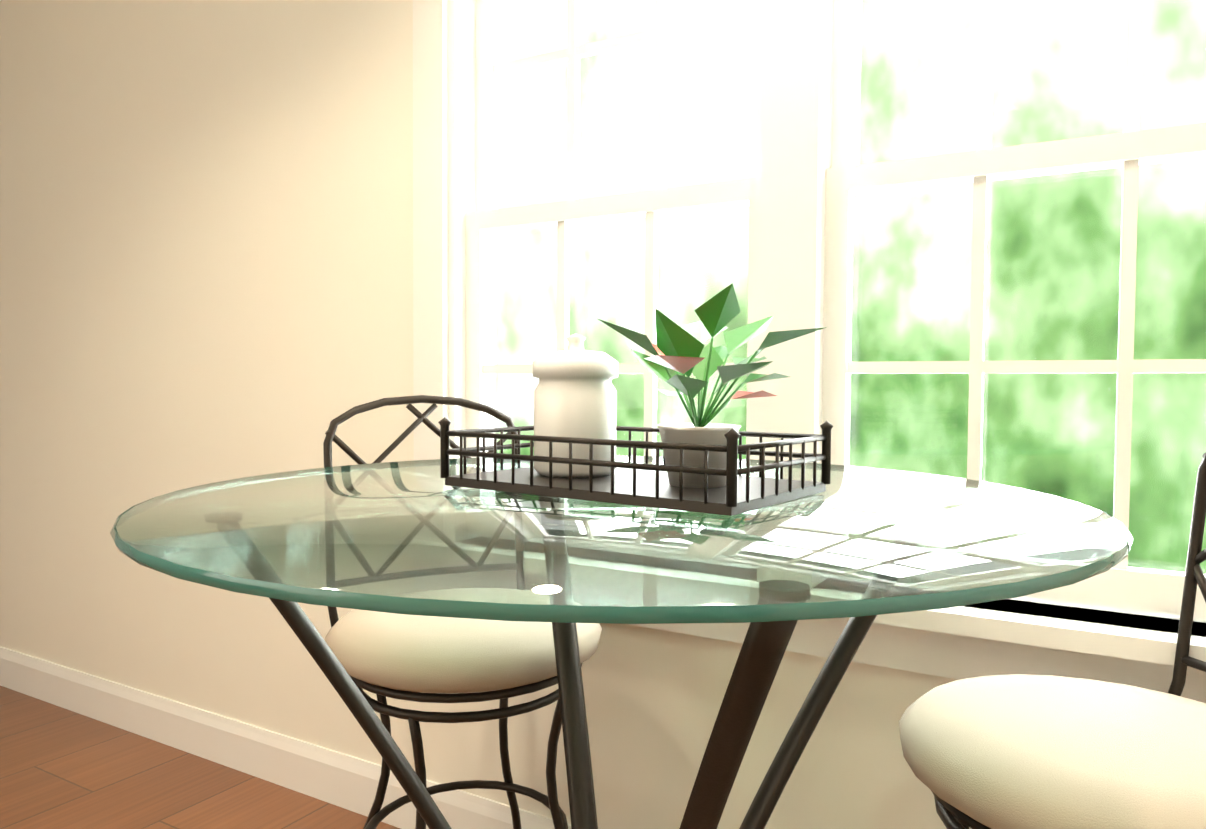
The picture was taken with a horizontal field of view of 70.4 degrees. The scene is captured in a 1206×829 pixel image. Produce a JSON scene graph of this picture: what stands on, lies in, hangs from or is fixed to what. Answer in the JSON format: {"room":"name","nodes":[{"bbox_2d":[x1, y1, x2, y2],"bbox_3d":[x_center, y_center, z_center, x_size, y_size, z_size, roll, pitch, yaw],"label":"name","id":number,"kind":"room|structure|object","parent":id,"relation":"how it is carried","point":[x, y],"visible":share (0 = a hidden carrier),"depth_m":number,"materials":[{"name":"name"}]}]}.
{"room":"dining room","nodes":[
{"label":"dining room","id":0,"kind":"room"},
{"bbox_2d":[0,686,399,828],"bbox_3d":[-1.795,1.165,-0.307,6.500,0.050,6.220,2,2,30],"label":"floor","id":1,"kind":"structure","parent":0,"point":[62,768],"depth_m":2.40,"materials":[{"name":"wood"}]},
{"bbox_2d":[323,395,601,828],"bbox_3d":[-0.267,0.525,1.623,0.654,1.115,0.637,2,2,30],"label":"bar stool","id":2,"kind":"object","parent":1,"relation":"on","point":[382,656],"visible":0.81,"depth_m":1.45,"materials":[{"name":"beige fabric"}]},
{"bbox_2d":[110,456,1132,828],"bbox_3d":[0.015,0.603,1.110,1.123,1.007,1.123,2,2,30],"label":"bistro table","id":3,"kind":"object","parent":1,"relation":"on","point":[860,548],"visible":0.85,"depth_m":0.79,"materials":[{"name":"clear glass"}]},
{"bbox_2d":[438,417,832,515],"bbox_3d":[0.038,0.051,1.125,0.448,0.092,0.278,2,3,36],"label":"tray","id":4,"kind":"object","parent":3,"relation":"on","point":[645,484],"visible":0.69,"depth_m":1.04,"materials":[{"name":"grey metal"}]},
{"bbox_2d":[533,333,617,477],"bbox_3d":[-0.038,-0.015,1.179,0.117,0.194,0.117,2,2,30],"label":"canister","id":5,"kind":"object","parent":4,"relation":"on","point":[575,393],"visible":0.96,"depth_m":1.13,"materials":[{"name":"white ceramic"}]},
{"bbox_2d":[598,283,826,487],"bbox_3d":[0.141,-0.032,1.047,0.278,0.240,0.321,2,2,30],"label":"potted plant","id":6,"kind":"object","parent":4,"relation":"on","point":[679,352],"visible":1,"depth_m":1.03,"materials":[{"name":"green leaf"},{"name":"white ceramic"}]},
{"bbox_2d":[899,453,1205,828],"bbox_3d":[0.653,0.550,1.077,0.654,1.115,0.637,2,2,30],"label":"bar stool","id":7,"kind":"object","parent":1,"relation":"on","point":[1017,751],"visible":1,"depth_m":1.03,"materials":[{"name":"beige fabric"}]},
{"bbox_2d":[0,0,1205,828],"bbox_3d":[-0.775,-0.332,2.396,5.480,2.760,0.160,2,2,30],"label":"wall","id":8,"kind":"structure","parent":0,"point":[206,240],"depth_m":2.47,"materials":[{"name":"paint"}]},
{"bbox_2d":[0,646,570,828],"bbox_3d":[-0.741,0.982,2.318,5.279,0.140,0.014,2,2,30],"label":"baseboard","id":9,"kind":"structure","parent":8,"relation":"attached to","point":[343,780],"depth_m":2.49,"materials":[{"name":"white wood"}]},
{"bbox_2d":[413,0,1205,702],"bbox_3d":[0.386,-0.452,1.682,1.950,1.815,0.220,2,2,30],"label":"window","id":10,"kind":"structure","parent":8,"relation":"in","point":[805,186],"depth_m":1.64,"materials":[{"name":"white wood"}]},
{"label":"outside","id":11,"kind":"structure","parent":0,"visible":0},
{"bbox_2d":[495,0,1205,573],"bbox_3d":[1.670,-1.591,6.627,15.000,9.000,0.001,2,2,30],"label":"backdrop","id":12,"kind":"structure","parent":11,"point":[875,140],"depth_m":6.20,"materials":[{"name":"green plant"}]}
]}

